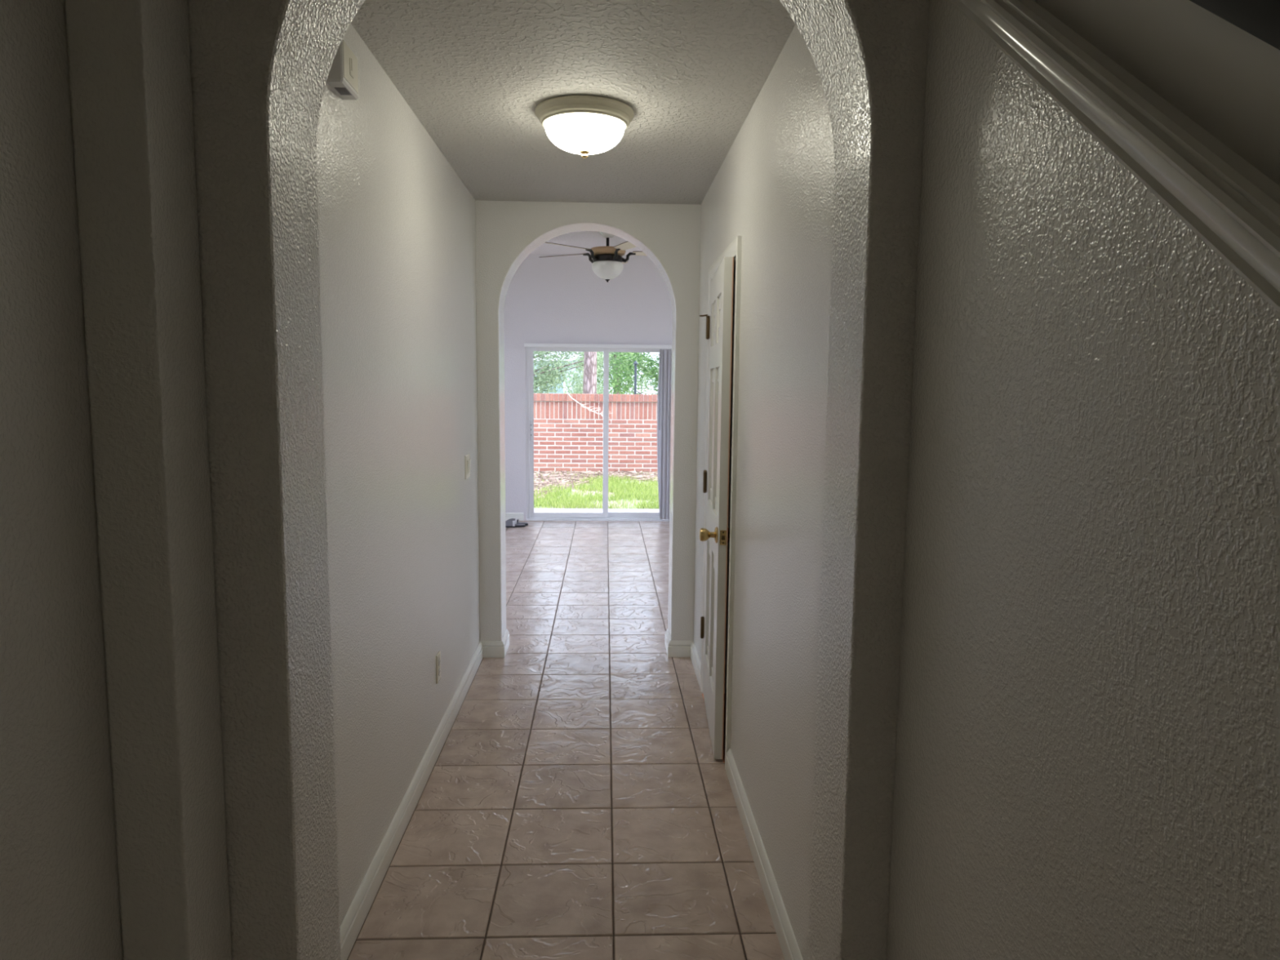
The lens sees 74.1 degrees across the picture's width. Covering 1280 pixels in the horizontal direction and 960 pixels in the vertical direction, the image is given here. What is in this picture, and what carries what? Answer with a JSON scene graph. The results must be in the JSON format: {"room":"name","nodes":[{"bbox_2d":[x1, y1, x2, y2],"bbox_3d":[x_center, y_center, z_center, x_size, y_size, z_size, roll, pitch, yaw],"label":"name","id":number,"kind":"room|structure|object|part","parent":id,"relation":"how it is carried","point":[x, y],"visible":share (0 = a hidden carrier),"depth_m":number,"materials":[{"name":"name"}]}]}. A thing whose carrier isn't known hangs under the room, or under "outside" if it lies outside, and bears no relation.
{"room":"home hallway","nodes":[
{"label":"home hallway","id":0,"kind":"room"},
{"bbox_2d":[0,0,123,959],"bbox_3d":[-0.782,-0.589,-0.208,0.120,4.200,2.980,0,6,-2],"label":"wall","id":1,"kind":"structure","parent":0,"point":[60,897],"depth_m":1.11,"materials":[{"name":"white paint"}]},
{"bbox_2d":[64,0,231,959],"bbox_3d":[-0.728,-0.745,1.204,0.102,4.200,0.145,0,6,-2],"label":"wall pier","id":2,"kind":"object","parent":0,"point":[130,64],"depth_m":1.24,"materials":[{"name":"white paint"}]},
{"bbox_2d":[315,23,479,926],"bbox_3d":[-0.872,-0.076,3.080,0.120,2.455,2.985,0,6,-2],"label":"wall","id":3,"kind":"structure","parent":0,"point":[397,222],"depth_m":2.71,"materials":[{"name":"white paint"}]},
{"bbox_2d":[326,38,359,100],"bbox_3d":[-0.746,-1.031,2.126,0.044,0.112,0.140,0,6,-2],"label":"door chime","id":4,"kind":"object","parent":3,"relation":"attached to","point":[343,76],"visible":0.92,"depth_m":2.10,"materials":[{"name":"white plastic"}]},
{"bbox_2d":[334,87,351,95],"bbox_3d":[-0.746,-0.976,2.132,0.028,0.002,0.052,0,6,-2],"label":"grille","id":5,"kind":"object","parent":4,"relation":"attached to","point":[339,91],"depth_m":2.13,"materials":[{"name":"grey"}]},
{"bbox_3d":[-0.725,-1.034,2.126,0.001,0.086,0.120,0,6,-2],"label":"panel","id":6,"kind":"part","parent":4,"relation":"part of","materials":[{"name":"beige plastic"}]},
{"bbox_2d":[339,628,509,959],"bbox_3d":[-0.761,1.087,3.330,0.135,0.090,3.215,0,6,-2],"label":"baseboard","id":7,"kind":"structure","parent":3,"relation":"attached to","point":[350,927],"depth_m":2.89,"materials":[{"name":"white wood"}]},
{"bbox_2d":[435,650,440,684],"bbox_3d":[-0.829,0.771,3.496,0.009,0.117,0.072,0,6,-2],"label":"power outlet","id":8,"kind":"object","parent":3,"relation":"attached to","point":[438,655],"visible":1,"depth_m":3.48,"materials":[{"name":"beige plastic"}]},
{"bbox_2d":[464,453,471,479],"bbox_3d":[-0.852,-0.067,4.208,0.014,0.118,0.125,0,6,-2],"label":"light switch","id":9,"kind":"object","parent":3,"relation":"attached to","point":[467,458],"visible":1,"depth_m":4.17,"materials":[{"name":"beige plastic"}]},
{"bbox_2d":[187,0,929,959],"bbox_3d":[0.330,-0.759,1.434,2.670,4.200,0.230,0,6,-2],"label":"wall","id":10,"kind":"structure","parent":0,"point":[260,68],"depth_m":1.41,"materials":[{"name":"white paint"}]},
{"bbox_2d":[346,520,784,959],"bbox_3d":[0.005,1.140,3.986,6.050,0.155,11.064,0,6,-2],"label":"floor","id":11,"kind":"structure","parent":0,"point":[575,803],"depth_m":3.07,"materials":[{"name":"brown tile"}]},
{"bbox_2d":[505,520,525,527],"bbox_3d":[-1.339,0.464,8.990,0.250,0.070,0.087,-1,6,-10],"label":"slipper","id":12,"kind":"object","parent":11,"relation":"on","point":[508,523],"visible":0.75,"depth_m":8.95,"materials":[{"name":"grey fabric"}]},
{"bbox_2d":[506,518,528,525],"bbox_3d":[-1.324,0.449,9.120,0.250,0.070,0.087,2,6,12],"label":"slipper","id":13,"kind":"object","parent":11,"relation":"on","point":[517,521],"visible":0.56,"depth_m":9.10,"materials":[{"name":"grey fabric"}]},
{"bbox_2d":[351,0,795,204],"bbox_3d":[0.331,-1.339,2.989,2.502,0.100,2.985,0,6,-2],"label":"ceiling","id":14,"kind":"structure","parent":0,"point":[475,74],"depth_m":2.65,"materials":[{"name":"grey paint"}]},
{"bbox_2d":[534,94,634,158],"bbox_3d":[-0.194,-1.212,2.979,0.346,0.161,0.346,0,6,-2],"label":"ceiling light","id":15,"kind":"object","parent":14,"relation":"attached to","point":[584,125],"visible":1,"depth_m":2.87,"materials":[{"name":"beige glass"}]},
{"bbox_2d":[530,231,641,255],"bbox_3d":[-0.075,-2.243,6.972,5.840,0.120,4.699,0,6,-2],"label":"ceiling","id":16,"kind":"structure","parent":0,"point":[585,239],"depth_m":8.41,"materials":[{"name":"white paint"}]},
{"bbox_2d":[540,231,646,282],"bbox_3d":[-0.257,-2.053,7.839,1.392,0.452,1.415,0,6,-2],"label":"ceiling fan","id":17,"kind":"object","parent":16,"relation":"hanging from","point":[607,261],"visible":0.95,"depth_m":7.71,"materials":[{"name":"brown metal"}]},
{"bbox_3d":[-0.728,-2.127,8.034,0.510,0.027,0.134,4,7,27],"label":"blade","id":18,"kind":"part","parent":17,"relation":"part of","materials":[{"name":"brown wood"}]},
{"bbox_3d":[-0.645,-2.064,7.473,0.510,0.027,0.134,-6,9,-44],"label":"blade","id":19,"kind":"part","parent":17,"relation":"part of","materials":[{"name":"brown wood"}]},
{"bbox_3d":[-0.300,-1.929,7.829,0.290,0.153,0.290,0,6,-2],"label":"lamp shade","id":20,"kind":"part","parent":17,"relation":"part of","materials":[{"name":"white glass"}]},
{"bbox_3d":[-0.083,-2.048,7.378,0.134,0.027,0.510,-3,7,-26],"label":"blade","id":21,"kind":"part","parent":17,"relation":"part of","materials":[{"name":"brown wood"}]},
{"bbox_3d":[0.182,-2.101,7.880,0.510,0.027,0.134,0,6,-8],"label":"blade","id":22,"kind":"part","parent":17,"relation":"part of","materials":[{"name":"brown wood"}]},
{"bbox_2d":[475,200,700,640],"bbox_3d":[0.010,-0.470,4.691,5.840,2.900,0.230,0,6,-2],"label":"wall","id":23,"kind":"structure","parent":0,"point":[508,232],"depth_m":4.55,"materials":[{"name":"white paint"}]},
{"bbox_2d":[503,253,672,520],"bbox_3d":[-0.181,-0.993,9.392,5.840,2.900,0.160,0,6,-2],"label":"wall","id":24,"kind":"structure","parent":0,"point":[554,300],"depth_m":9.21,"materials":[{"name":"white paint"}]},
{"bbox_2d":[505,512,523,520],"bbox_3d":[-2.050,0.652,7.139,1.698,0.090,4.529,0,6,-2],"label":"baseboard","id":25,"kind":"structure","parent":24,"relation":"attached to","point":[519,516],"depth_m":9.40,"materials":[{"name":"white wood"}]},
{"bbox_2d":[526,519,669,520],"bbox_3d":[-0.441,0.448,9.476,1.647,0.012,0.030,0,6,-2],"label":"threshold","id":26,"kind":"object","parent":24,"relation":"attached to","point":[526,519],"depth_m":9.46,"materials":[{"name":"white metal"}]},
{"bbox_2d":[524,343,671,519],"bbox_3d":[-0.419,-0.521,9.307,1.687,1.915,0.093,0,6,-2],"label":"vertical blind","id":27,"kind":"object","parent":24,"relation":"attached to","point":[664,377],"visible":0.7,"depth_m":9.29,"materials":[{"name":"white plastic"}]},
{"bbox_2d":[525,346,671,519],"bbox_3d":[-0.434,-0.519,9.428,1.647,1.949,0.114,0,6,-2],"label":"door","id":28,"kind":"structure","parent":24,"relation":"in","point":[531,514],"depth_m":9.40,"materials":[{"name":"white metal"}]},
{"bbox_3d":[-1.198,-0.546,9.352,0.023,0.240,0.032,0,6,-2],"label":"handle","id":29,"kind":"part","parent":28,"relation":"part of","materials":[{"name":"white metal"}]},
{"bbox_3d":[-0.787,-0.517,9.400,0.875,1.893,0.024,0,6,-2],"label":"sliding sash","id":30,"kind":"part","parent":28,"relation":"part of","materials":[{"name":"clear glass"}]},
{"bbox_3d":[-0.028,-0.517,9.473,0.768,1.893,0.024,0,6,-2],"label":"fixed sash","id":31,"kind":"part","parent":28,"relation":"part of","materials":[{"name":"clear glass"}]},
{"bbox_2d":[693,0,1279,959],"bbox_3d":[0.485,0.086,1.739,0.120,2.455,5.795,0,6,-2],"label":"wall","id":32,"kind":"structure","parent":0,"point":[1087,763],"depth_m":1.00,"materials":[{"name":"white paint"}]},
{"bbox_2d":[664,628,701,688],"bbox_3d":[0.232,0.957,4.593,0.142,0.090,0.758,0,6,-2],"label":"baseboard","id":33,"kind":"structure","parent":32,"relation":"attached to","point":[674,648],"depth_m":4.72,"materials":[{"name":"white wood"}]},
{"bbox_2d":[699,257,733,759],"bbox_3d":[0.331,0.099,3.683,0.177,1.978,0.791,1,6,1],"label":"door","id":34,"kind":"structure","parent":32,"relation":"in","point":[716,534],"depth_m":3.39,"materials":[{"name":"white wood"}]},
{"bbox_3d":[0.272,0.217,3.370,0.070,0.066,0.066,1,6,1],"label":"knob","id":35,"kind":"part","parent":34,"relation":"part of","materials":[{"name":"gold metal"}]},
{"bbox_3d":[0.328,0.559,3.875,0.028,0.560,0.220,1,6,1],"label":"panel","id":36,"kind":"part","parent":34,"relation":"part of","materials":[{"name":"white wood"}]},
{"bbox_3d":[0.336,-0.196,3.792,0.028,0.600,0.220,1,6,1],"label":"panel","id":37,"kind":"part","parent":34,"relation":"part of","materials":[{"name":"white wood"}]},
{"bbox_3d":[0.324,0.593,3.575,0.028,0.560,0.220,1,6,1],"label":"panel","id":38,"kind":"part","parent":34,"relation":"part of","materials":[{"name":"white wood"}]},
{"bbox_3d":[0.341,-0.688,3.737,0.028,0.190,0.220,1,6,1],"label":"panel","id":39,"kind":"part","parent":34,"relation":"part of","materials":[{"name":"white wood"}]},
{"bbox_3d":[0.331,-0.163,3.491,0.028,0.600,0.220,1,6,1],"label":"panel","id":40,"kind":"part","parent":34,"relation":"part of","materials":[{"name":"white wood"}]},
{"bbox_3d":[0.336,-0.654,3.437,0.028,0.190,0.220,1,6,1],"label":"panel","id":41,"kind":"part","parent":34,"relation":"part of","materials":[{"name":"white wood"}]},
{"bbox_3d":[0.325,0.225,3.307,0.025,0.058,0.002,1,6,1],"label":"latch plate","id":42,"kind":"part","parent":34,"relation":"part of","materials":[{"name":"gold metal"}]},
{"bbox_3d":[0.378,0.219,3.369,0.070,0.066,0.066,1,6,1],"label":"knob","id":43,"kind":"part","parent":34,"relation":"part of","materials":[{"name":"gold metal"}]},
{"bbox_2d":[700,235,742,769],"bbox_3d":[0.397,0.074,3.670,0.138,2.052,0.886,0,6,-2],"label":"trim","id":44,"kind":"structure","parent":32,"relation":"attached to","point":[734,249],"depth_m":3.30,"materials":[{"name":"white wood"}]},
{"bbox_2d":[725,748,803,959],"bbox_3d":[0.377,1.184,2.555,0.017,0.090,1.563,0,6,-2],"label":"baseboard","id":45,"kind":"structure","parent":32,"relation":"attached to","point":[789,947],"depth_m":2.56,"materials":[{"name":"white wood"}]},
{"bbox_2d":[948,0,1279,313],"bbox_3d":[0.480,0.286,0.141,0.027,2.018,2.578,0,6,-2],"label":"trim","id":46,"kind":"structure","parent":32,"relation":"attached to","point":[1233,206],"depth_m":0.75,"materials":[{"name":"white wood"}]},
{"bbox_2d":[1033,0,1279,186],"bbox_3d":[0.555,0.208,0.136,0.098,2.040,2.580,0,6,-2],"label":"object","id":47,"kind":"structure","parent":32,"relation":"on","point":[1220,75],"depth_m":0.74,"materials":[{"name":"white paint"}]},
{"bbox_2d":[1189,0,1279,49],"bbox_3d":[0.556,0.098,0.123,0.114,2.060,2.578,0,6,-2],"label":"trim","id":48,"kind":"structure","parent":32,"relation":"attached to","point":[1260,19],"depth_m":0.66,"materials":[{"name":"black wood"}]},
{"label":"outside","id":49,"kind":"structure","parent":0,"visible":0},
{"bbox_2d":[533,470,658,508],"bbox_3d":[-1.066,-1.036,26.023,60.000,0.500,68.000,0,6,-2],"label":"ground","id":50,"kind":"structure","parent":49,"point":[572,490],"depth_m":11.87,"materials":[{"name":"plant"}]},
{"bbox_2d":[533,351,601,393],"bbox_3d":[-5.761,-5.030,38.479,8.800,4.600,6.800,0,6,-2],"label":"house","id":51,"kind":"structure","parent":50,"relation":"on","point":[562,390],"depth_m":35.63,"materials":[{"name":"white"}]},
{"bbox_2d":[533,351,611,394],"bbox_3d":[-3.156,-2.956,21.105,5.028,4.368,2.083,-1,6,-10],"label":"leafy tree","id":52,"kind":"object","parent":50,"relation":"on","point":[542,377],"visible":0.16,"depth_m":21.01,"materials":[{"name":"green plant"}]},
{"bbox_2d":[582,351,596,394],"bbox_3d":[-1.611,-5.120,19.806,2.685,8.985,3.308,0,6,-2],"label":"pine tree","id":53,"kind":"object","parent":50,"relation":"on","point":[589,380],"visible":0.02,"depth_m":19.89,"materials":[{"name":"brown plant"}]},
{"bbox_2d":[533,393,657,472],"bbox_3d":[-0.686,-0.850,15.803,5.920,1.492,0.266,0,6,-2],"label":"brick wall","id":54,"kind":"structure","parent":50,"relation":"on","point":[568,437],"depth_m":15.70,"materials":[{"name":"red brick"}]},
{"bbox_2d":[567,392,611,420],"bbox_3d":[-0.917,-1.343,15.505,0.860,0.498,0.072,1,6,7],"label":"dead branch","id":55,"kind":"object","parent":54,"relation":"attached to","point":[601,414],"visible":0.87,"depth_m":15.50,"materials":[{"name":"beige wood"}]},
{"bbox_3d":[-0.964,-1.374,15.507,0.766,0.438,0.071,1,6,7],"label":"stem","id":56,"kind":"part","parent":55,"relation":"part of","materials":[{"name":"beige wood"}]},
{"bbox_2d":[533,470,657,500],"bbox_3d":[-0.573,0.062,13.628,6.236,0.058,4.144,0,6,-2],"label":"straw","id":57,"kind":"object","parent":50,"relation":"on","point":[545,474],"visible":0.25,"depth_m":14.62,"materials":[{"name":"beige plant"}]},
{"bbox_2d":[533,508,659,512],"bbox_3d":[-0.421,0.449,10.175,6.400,0.055,1.096,0,6,-2],"label":"patio","id":58,"kind":"structure","parent":50,"relation":"on","point":[535,510],"depth_m":10.54,"materials":[{"name":"grey concrete"}]},
{"bbox_2d":[556,351,656,394],"bbox_3d":[-1.077,-4.122,27.227,3.766,5.378,2.556,0,6,-5],"label":"leafy tree","id":59,"kind":"object","parent":50,"relation":"on","point":[575,375],"visible":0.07,"depth_m":26.96,"materials":[{"name":"green plant"}]},
{"bbox_2d":[600,351,659,394],"bbox_3d":[0.859,-3.086,23.478,3.945,4.180,2.129,0,6,-2],"label":"leafy tree","id":60,"kind":"object","parent":50,"relation":"on","point":[651,369],"visible":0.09,"depth_m":23.08,"materials":[{"name":"green plant"}]},
{"bbox_2d":[633,360,638,394],"bbox_3d":[-0.103,-1.493,18.258,0.110,2.140,0.110,0,6,-2],"label":"post","id":61,"kind":"object","parent":50,"relation":"on","point":[635,362],"visible":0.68,"depth_m":18.16,"materials":[{"name":"grey metal"}]}
]}

